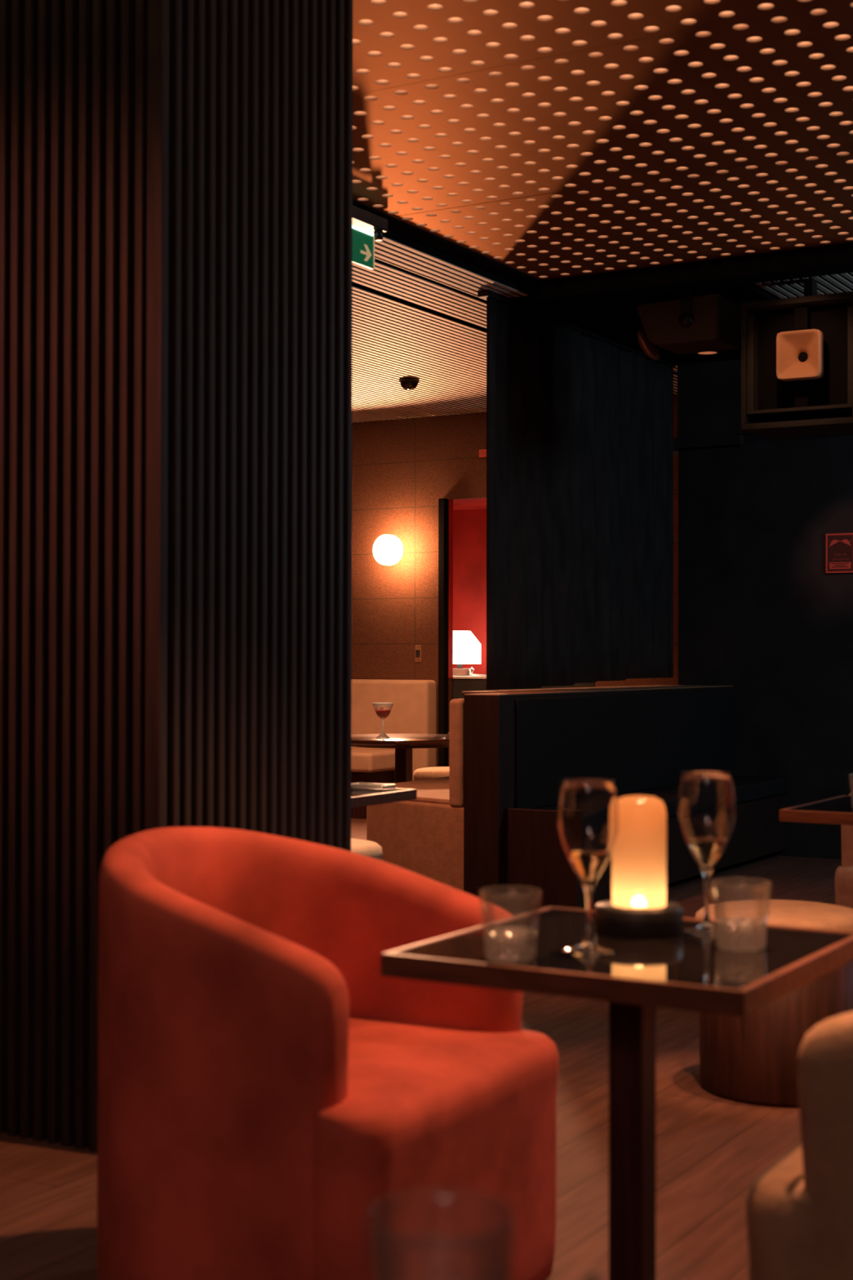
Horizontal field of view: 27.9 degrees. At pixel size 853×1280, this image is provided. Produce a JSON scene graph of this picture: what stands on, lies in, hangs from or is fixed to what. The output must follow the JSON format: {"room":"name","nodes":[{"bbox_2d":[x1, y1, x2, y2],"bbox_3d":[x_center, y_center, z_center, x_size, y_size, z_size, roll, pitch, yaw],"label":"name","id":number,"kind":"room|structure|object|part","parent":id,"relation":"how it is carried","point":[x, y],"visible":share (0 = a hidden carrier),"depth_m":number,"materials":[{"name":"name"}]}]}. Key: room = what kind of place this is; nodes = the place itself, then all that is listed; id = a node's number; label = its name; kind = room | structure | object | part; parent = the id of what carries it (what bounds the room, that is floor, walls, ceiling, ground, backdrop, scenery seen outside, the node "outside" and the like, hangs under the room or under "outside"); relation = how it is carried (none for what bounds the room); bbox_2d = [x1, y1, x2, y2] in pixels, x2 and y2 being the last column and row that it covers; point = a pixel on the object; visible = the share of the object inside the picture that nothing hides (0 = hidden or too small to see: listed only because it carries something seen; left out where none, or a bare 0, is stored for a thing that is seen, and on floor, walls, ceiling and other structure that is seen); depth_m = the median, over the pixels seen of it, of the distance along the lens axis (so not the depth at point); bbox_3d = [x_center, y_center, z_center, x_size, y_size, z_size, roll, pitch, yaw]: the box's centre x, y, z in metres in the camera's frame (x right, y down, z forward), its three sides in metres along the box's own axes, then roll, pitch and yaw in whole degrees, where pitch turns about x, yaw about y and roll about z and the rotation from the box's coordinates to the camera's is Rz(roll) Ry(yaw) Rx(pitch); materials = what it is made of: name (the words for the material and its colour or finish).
{"room":"cocktail lounge","nodes":[
{"label":"cocktail lounge","id":0,"kind":"room"},
{"bbox_2d":[0,817,841,1279],"bbox_3d":[-0.315,1.244,5.387,12.000,0.100,15.000,0,-1,30],"label":"floor","id":1,"kind":"structure","parent":0,"point":[710,1148],"depth_m":3.92,"materials":[{"name":"brown wood"}]},
{"bbox_2d":[0,0,352,1151],"bbox_3d":[-1.312,-0.289,4.761,2.125,2.950,0.802,0,-1,30],"label":"wall pier","id":2,"kind":"object","parent":1,"relation":"on","point":[176,175],"visible":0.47,"depth_m":4.07,"materials":[{"name":"black wood"}]},
{"bbox_2d":[97,826,559,1279],"bbox_3d":[-0.217,0.760,3.048,0.730,0.820,0.692,0,-1,30],"label":"tub chair","id":3,"kind":"object","parent":1,"relation":"on","point":[273,1104],"visible":0.93,"depth_m":2.79,"materials":[{"name":"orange fabric"}]},
{"bbox_3d":[-0.208,0.929,3.041,0.708,0.442,0.692,0,-1,30],"label":"seat","id":4,"kind":"part","parent":3,"relation":"part of","materials":[{"name":"red fabric"}]},
{"bbox_2d":[351,838,382,860],"bbox_3d":[-0.387,0.964,6.197,0.456,0.476,0.456,0,-1,19],"label":"stool","id":5,"kind":"object","parent":1,"relation":"on","point":[371,849],"visible":0.07,"depth_m":6.11,"materials":[{"name":"beige fabric"}]},
{"bbox_2d":[351,787,417,808],"bbox_3d":[-0.428,0.834,5.376,0.580,0.720,0.580,0,-1,30],"label":"square table","id":6,"kind":"object","parent":1,"relation":"on","point":[359,797],"visible":0.09,"depth_m":5.34,"materials":[{"name":"brown wood"}]},
{"bbox_2d":[351,782,395,791],"bbox_3d":[-0.180,0.469,5.496,0.140,0.016,0.080,0,-1,30],"label":"glass tray","id":7,"kind":"object","parent":6,"relation":"on","point":[362,786],"visible":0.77,"depth_m":5.46,"materials":[{"name":"clear glass"}]},
{"bbox_2d":[351,679,436,818],"bbox_3d":[-1.222,0.780,12.893,2.650,0.976,0.645,0,-1,30],"label":"banquette","id":8,"kind":"object","parent":1,"relation":"on","point":[414,708],"visible":0.17,"depth_m":12.44,"materials":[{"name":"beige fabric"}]},
{"bbox_2d":[351,748,395,773],"bbox_3d":[-1.337,0.869,12.863,2.480,0.138,0.480,0,-1,30],"label":"seat cushion","id":9,"kind":"object","parent":8,"relation":"on","point":[362,760],"depth_m":12.12,"materials":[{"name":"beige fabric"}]},
{"bbox_2d":[351,733,449,782],"bbox_3d":[-0.126,0.886,9.511,0.840,0.700,0.840,0,-1,30],"label":"round table","id":10,"kind":"object","parent":1,"relation":"on","point":[403,744],"visible":0.56,"depth_m":9.35,"materials":[{"name":"brown wood"}]},
{"bbox_2d":[372,702,394,738],"bbox_3d":[-0.236,0.437,9.324,0.120,0.193,0.120,0,-1,30],"label":"coupe","id":11,"kind":"object","parent":10,"relation":"on","point":[383,713],"visible":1,"depth_m":9.30,"materials":[{"name":"clear glass"}]},
{"bbox_3d":[-0.236,0.482,9.323,0.076,0.102,0.076,0,-1,30],"label":"stem","id":12,"kind":"part","parent":11,"relation":"part of","materials":[{"name":"clear glass"}]},
{"bbox_3d":[-0.126,0.899,9.511,0.072,0.635,0.072,0,-1,30],"label":"leg","id":13,"kind":"part","parent":10,"relation":"part of","materials":[{"name":"red wood"}]},
{"bbox_2d":[444,732,449,738],"bbox_3d":[0.123,0.516,9.276,0.044,0.036,0.050,0,-1,10],"label":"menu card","id":14,"kind":"object","parent":10,"relation":"on","point":[447,736],"visible":0.57,"depth_m":9.25,"materials":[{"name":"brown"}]},
{"bbox_2d":[366,698,463,891],"bbox_3d":[0.463,0.746,9.112,0.981,0.935,2.895,0,-1,30],"label":"banquette","id":15,"kind":"object","parent":1,"relation":"on","point":[424,836],"visible":0.29,"depth_m":8.00,"materials":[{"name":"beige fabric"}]},
{"bbox_3d":[0.485,0.993,9.217,0.910,0.442,2.687,0,-1,30],"label":"seat","id":16,"kind":"part","parent":15,"relation":"part of","materials":[{"name":"beige fabric"}]},
{"bbox_2d":[391,776,449,804],"bbox_3d":[0.484,0.764,9.216,0.896,0.029,2.647,0,-1,30],"label":"seat cushion","id":17,"kind":"object","parent":15,"relation":"on","point":[435,791],"depth_m":8.46,"materials":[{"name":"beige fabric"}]},
{"bbox_2d":[448,698,463,808],"bbox_3d":[0.844,0.519,8.863,0.071,0.485,2.845,0,-1,30],"label":"cushion","id":18,"kind":"object","parent":15,"relation":"on","point":[456,705],"depth_m":7.63,"materials":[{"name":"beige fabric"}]},
{"bbox_2d":[413,766,449,780],"bbox_3d":[0.148,1.007,10.334,0.456,0.476,0.456,0,-1,7],"label":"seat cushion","id":19,"kind":"object","parent":1,"relation":"on","point":[424,773],"visible":0.17,"depth_m":10.18,"materials":[{"name":"beige fabric"}]},
{"bbox_2d":[452,675,595,699],"bbox_3d":[0.648,0.768,12.721,1.670,1.003,0.760,0,-1,30],"label":"base cabinet","id":20,"kind":"object","parent":1,"relation":"on","point":[460,683],"visible":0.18,"depth_m":12.48,"materials":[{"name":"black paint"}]},
{"bbox_2d":[453,631,486,675],"bbox_3d":[0.282,0.099,12.864,0.368,0.335,0.305,0,-1,8],"label":"table lamp","id":21,"kind":"object","parent":20,"relation":"on","point":[466,647],"visible":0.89,"depth_m":12.75,"materials":[{"name":"white fabric"}]},
{"bbox_3d":[0.251,0.192,12.868,0.040,0.050,0.040,0,-1,30],"label":"stem","id":22,"kind":"part","parent":21,"relation":"part of","materials":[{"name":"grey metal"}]},
{"bbox_3d":[0.251,0.055,12.869,0.305,0.247,0.305,0,-1,8],"label":"lamp shade","id":23,"kind":"part","parent":21,"relation":"part of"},
{"bbox_3d":[0.377,0.233,12.770,0.165,0.065,0.032,0,-1,38],"label":"cord","id":24,"kind":"part","parent":21,"relation":"part of","materials":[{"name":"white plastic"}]},
{"bbox_2d":[380,906,852,1279],"bbox_3d":[0.303,0.806,2.531,0.540,0.720,0.540,0,-1,30],"label":"square table","id":25,"kind":"object","parent":1,"relation":"on","point":[683,971],"visible":0.98,"depth_m":2.49,"materials":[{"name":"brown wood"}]},
{"bbox_2d":[483,927,537,962],"bbox_3d":[0.117,0.397,2.398,0.087,0.097,0.087,0,-1,-18],"label":"glass tumbler","id":26,"kind":"object","parent":25,"relation":"on","point":[502,944],"visible":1,"depth_m":2.37,"materials":[{"name":"clear glass"}]},
{"bbox_2d":[558,778,618,956],"bbox_3d":[0.232,0.324,2.463,0.087,0.246,0.087,0,-1,30],"label":"champagne flute","id":27,"kind":"object","parent":25,"relation":"on","point":[588,810],"visible":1,"depth_m":2.43,"materials":[{"name":"clear glass"}]},
{"bbox_3d":[0.303,0.812,2.531,0.054,0.668,0.054,0,-1,30],"label":"leg","id":28,"kind":"part","parent":25,"relation":"part of","materials":[{"name":"red wood"}]},
{"bbox_2d":[595,795,683,938],"bbox_3d":[0.327,0.344,2.647,0.134,0.209,0.134,0,-1,30],"label":"table lamp","id":29,"kind":"object","parent":25,"relation":"on","point":[638,908],"visible":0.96,"depth_m":2.61,"materials":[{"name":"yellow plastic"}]},
{"bbox_3d":[0.327,0.324,2.647,0.084,0.168,0.084,0,-1,30],"label":"lamp shade","id":30,"kind":"part","parent":29,"relation":"part of","materials":[{"name":"orange glass"}]},
{"bbox_2d":[678,770,735,936],"bbox_3d":[0.431,0.326,2.642,0.087,0.246,0.087,0,-1,19],"label":"champagne flute","id":31,"kind":"object","parent":25,"relation":"on","point":[707,801],"visible":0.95,"depth_m":2.61,"materials":[{"name":"clear glass"}]},
{"bbox_2d":[715,917,767,951],"bbox_3d":[0.456,0.399,2.493,0.087,0.097,0.087,0,-1,-23],"label":"water","id":32,"kind":"object","parent":25,"relation":"on","point":[733,934],"visible":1,"depth_m":2.46,"materials":[{"name":"clear liquid"}]},
{"bbox_2d":[505,689,790,916],"bbox_3d":[1.218,0.753,8.727,0.351,0.955,2.855,0,-1,30],"label":"bench","id":33,"kind":"object","parent":1,"relation":"on","point":[638,742],"visible":0.73,"depth_m":8.46,"materials":[{"name":"black fabric"}]},
{"bbox_3d":[0.506,0.979,7.508,0.350,0.475,0.035,0,-1,30],"label":"panel","id":34,"kind":"part","parent":33,"relation":"part of","materials":[{"name":"brown wood"}]},
{"bbox_3d":[1.097,0.526,8.856,0.013,0.499,2.760,0,-1,30],"label":"backrest","id":35,"kind":"part","parent":33,"relation":"part of","materials":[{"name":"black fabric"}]},
{"bbox_3d":[1.233,0.823,8.744,0.330,0.095,2.810,0,-1,30],"label":"seat","id":36,"kind":"part","parent":33,"relation":"part of","materials":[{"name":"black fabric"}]},
{"bbox_2d":[695,899,852,1108],"bbox_3d":[0.944,0.950,4.571,0.456,0.476,0.456,0,-1,30],"label":"stool","id":37,"kind":"object","parent":1,"relation":"on","point":[753,1058],"visible":0.5,"depth_m":4.39,"materials":[{"name":"brown wood"}]},
{"bbox_2d":[695,899,852,931],"bbox_3d":[0.944,0.756,4.573,0.456,0.088,0.456,0,-1,30],"label":"cushion","id":38,"kind":"object","parent":37,"relation":"on","point":[797,913],"depth_m":4.50,"materials":[{"name":"beige fabric"}]},
{"bbox_2d":[745,1011,852,1279],"bbox_3d":[0.884,0.755,2.383,0.730,0.820,0.692,0,-1,30],"label":"tub chair","id":39,"kind":"object","parent":1,"relation":"on","point":[799,1210],"visible":1,"depth_m":2.22,"materials":[{"name":"beige fabric"}]},
{"bbox_3d":[0.875,0.925,2.386,0.708,0.442,0.692,0,-1,30],"label":"seat","id":40,"kind":"part","parent":39,"relation":"part of","materials":[{"name":"beige fabric"}]},
{"bbox_2d":[779,795,852,825],"bbox_3d":[1.386,0.832,4.863,0.600,0.720,0.600,0,-1,30],"label":"square table","id":41,"kind":"object","parent":1,"relation":"on","point":[838,810],"visible":0.84,"depth_m":4.74,"materials":[{"name":"brown wood"}]},
{"bbox_2d":[851,794,852,808],"bbox_3d":[1.225,0.424,4.807,0.087,0.097,0.087,1,-1,-40],"label":"glass tumbler","id":42,"kind":"object","parent":41,"relation":"on","point":[851,794],"visible":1,"depth_m":4.81,"materials":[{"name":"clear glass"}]},
{"bbox_2d":[835,790,852,908],"bbox_3d":[1.807,0.792,5.798,0.692,0.820,0.730,0,-1,30],"label":"tub chair","id":43,"kind":"object","parent":1,"relation":"on","point":[844,873],"visible":0.43,"depth_m":5.67,"materials":[{"name":"beige fabric"}]},
{"bbox_3d":[1.801,0.961,5.787,0.692,0.442,0.708,0,-1,30],"label":"seat","id":44,"kind":"part","parent":43,"relation":"part of","materials":[{"name":"beige fabric"}]},
{"bbox_3d":[0.100,0.787,0.680,0.600,0.720,0.600,0,-1,30],"label":"square table","id":45,"kind":"object","parent":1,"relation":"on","visible":0},
{"bbox_2d":[584,1272,599,1279],"bbox_3d":[0.095,0.394,0.970,0.008,0.070,0.021,0,-1,-15],"label":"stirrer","id":46,"kind":"object","parent":45,"relation":"on","point":[593,1276],"visible":1,"depth_m":0.97,"materials":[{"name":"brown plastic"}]},
{"bbox_2d":[351,393,678,766],"bbox_3d":[2.908,-0.345,10.899,12.000,3.200,0.060,0,-1,30],"label":"wall","id":47,"kind":"structure","parent":0,"point":[402,468],"depth_m":12.65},
{"bbox_2d":[372,533,404,565],"bbox_3d":[-0.232,-0.652,12.557,0.225,0.225,0.256,0,-1,30],"label":"wall sconce","id":48,"kind":"object","parent":47,"relation":"attached to","point":[388,549],"visible":1,"depth_m":12.50,"materials":[{"name":"white glass"}]},
{"bbox_2d":[414,644,421,662],"bbox_3d":[-0.062,0.099,12.592,0.052,0.124,0.013,0,-1,30],"label":"switch plate","id":49,"kind":"object","parent":47,"relation":"attached to","point":[417,647],"visible":1,"depth_m":12.59,"materials":[{"name":"orange metal"}]},
{"bbox_2d":[438,497,448,766],"bbox_3d":[0.122,0.121,12.455,0.050,2.290,0.067,0,-1,30],"label":"trim","id":50,"kind":"structure","parent":47,"relation":"attached to","point":[443,504],"depth_m":12.43,"materials":[{"name":"black"}]},
{"bbox_2d":[448,497,486,678],"bbox_3d":[0.643,-0.380,12.721,1.950,1.500,0.907,0,-1,30],"label":"wall niche","id":51,"kind":"object","parent":47,"relation":"in","point":[467,583],"visible":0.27,"depth_m":13.34,"materials":[{"name":"red paint"}]},
{"bbox_2d":[479,448,486,457],"bbox_3d":[0.410,-1.337,12.322,0.062,0.055,0.030,0,-1,30],"label":"alarm box","id":52,"kind":"object","parent":47,"relation":"attached to","point":[482,453],"visible":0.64,"depth_m":12.31,"materials":[{"name":"red plastic"}]},
{"bbox_2d":[462,684,733,910],"bbox_3d":[0.850,0.743,8.923,0.480,0.978,2.930,0,-1,30],"label":"wall","id":53,"kind":"structure","parent":0,"point":[489,716],"depth_m":7.59,"materials":[{"name":"brown wood"}]},
{"bbox_2d":[352,0,852,279],"bbox_3d":[-1.479,-1.796,3.423,12.000,0.037,10.376,0,-1,30],"label":"ceiling","id":54,"kind":"structure","parent":0,"point":[779,85],"depth_m":5.86,"materials":[{"name":"brown metal"}]},
{"bbox_2d":[352,204,387,269],"bbox_3d":[-0.295,-1.616,6.867,0.070,0.214,0.430,0,-1,30],"label":"exit sign","id":55,"kind":"object","parent":54,"relation":"hanging from","point":[366,224],"visible":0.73,"depth_m":6.93,"materials":[{"name":"teal plastic"}]},
{"bbox_3d":[-0.302,-1.575,6.854,0.014,0.132,0.320,0,-1,30],"label":"panel","id":56,"kind":"part","parent":55,"relation":"part of","materials":[{"name":"teal plastic"}]},
{"bbox_2d":[352,200,541,287],"bbox_3d":[-2.107,-1.786,3.825,0.110,0.047,10.436,0,-1,30],"label":"trim","id":57,"kind":"structure","parent":54,"relation":"attached to","point":[398,227],"depth_m":7.59,"materials":[{"name":"black metal"}]},
{"bbox_2d":[510,242,852,365],"bbox_3d":[-0.310,-1.836,5.418,12.000,0.340,15.000,0,-1,30],"label":"ceiling","id":58,"kind":"structure","parent":0,"point":[604,304],"depth_m":8.11,"materials":[{"name":"black paint"}]},
{"bbox_2d":[351,230,852,422],"bbox_3d":[-0.117,-1.734,5.791,11.878,0.065,11.840,0,-1,30],"label":"ceiling slats","id":59,"kind":"structure","parent":58,"relation":"attached to","point":[420,313],"depth_m":9.21,"materials":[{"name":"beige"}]},
{"bbox_2d":[399,377,419,390],"bbox_3d":[-0.110,-1.617,10.885,0.128,0.067,0.128,0,-1,30],"label":"dome camera","id":60,"kind":"object","parent":59,"relation":"attached to","point":[408,384],"visible":1,"depth_m":10.84,"materials":[{"name":"grey plastic"}]},
{"bbox_2d":[477,289,675,689],"bbox_3d":[0.872,-0.707,9.250,0.074,1.915,2.369,0,-1,30],"label":"wall panel","id":61,"kind":"object","parent":59,"relation":"hanging from","point":[580,422],"visible":1,"depth_m":9.10,"materials":[{"name":"wood"}]},
{"bbox_2d":[740,276,852,439],"bbox_3d":[1.776,-1.326,8.006,0.560,0.712,0.455,0,-1,29],"label":"loudspeaker","id":62,"kind":"object","parent":59,"relation":"attached to","point":[797,364],"visible":1,"depth_m":7.88,"materials":[{"name":"grey metal"}]},
{"bbox_3d":[1.518,-1.281,8.002,0.028,0.442,0.070,0,-1,29],"label":"rail","id":63,"kind":"part","parent":62,"relation":"part of","materials":[{"name":"grey metal"}]},
{"bbox_2d":[746,403,852,416],"bbox_3d":[1.719,-1.054,7.880,0.496,0.015,0.085,0,-1,29],"label":"shelf","id":64,"kind":"object","parent":62,"relation":"attached to","point":[797,409],"depth_m":7.88,"materials":[{"name":"grey"}]},
{"bbox_3d":[1.928,-1.283,7.776,0.028,0.442,0.070,0,-1,29],"label":"rail","id":65,"kind":"part","parent":62,"relation":"part of","materials":[{"name":"grey metal"}]},
{"bbox_2d":[636,290,738,359],"bbox_3d":[1.234,-1.506,8.257,0.441,0.304,0.334,0,-1,30],"label":"loudspeaker","id":66,"kind":"object","parent":58,"relation":"hanging from","point":[687,324],"visible":0.95,"depth_m":8.14,"materials":[{"name":"brown metal"}]},
{"bbox_3d":[1.220,-1.509,8.094,0.072,0.072,0.030,0,-1,30],"label":"knob","id":67,"kind":"part","parent":66,"relation":"part of","materials":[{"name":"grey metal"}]},
{"bbox_2d":[697,351,718,355],"bbox_3d":[1.383,-1.533,8.457,0.100,0.247,0.100,0,-1,30],"label":"spotlight","id":68,"kind":"object","parent":58,"relation":"attached to","point":[711,353],"visible":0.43,"depth_m":8.47,"materials":[{"name":"grey plastic"}]},
{"bbox_2d":[677,359,852,859],"bbox_3d":[4.498,-0.241,8.555,6.886,2.950,0.135,0,-1,30],"label":"wall partition","id":69,"kind":"structure","parent":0,"point":[761,614],"depth_m":9.96,"materials":[{"name":"black paint"}]},
{"bbox_2d":[673,434,743,457],"bbox_3d":[1.738,-1.165,10.412,0.520,0.077,0.500,0,-1,30],"label":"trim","id":70,"kind":"structure","parent":69,"relation":"attached to","point":[733,439],"depth_m":10.17,"materials":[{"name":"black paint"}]},
{"bbox_2d":[826,533,852,573],"bbox_3d":[2.348,-0.492,9.750,0.166,0.224,0.013,0,-1,30],"label":"notice","id":71,"kind":"object","parent":69,"relation":"attached to","point":[839,546],"visible":1,"depth_m":9.75,"materials":[{"name":"red paper"}]},
{"bbox_3d":[2.345,-0.422,9.745,0.124,0.039,0.002,0,-1,30],"label":"instruction panel","id":72,"kind":"part","parent":71,"relation":"part of","materials":[{"name":"red"}]}
]}

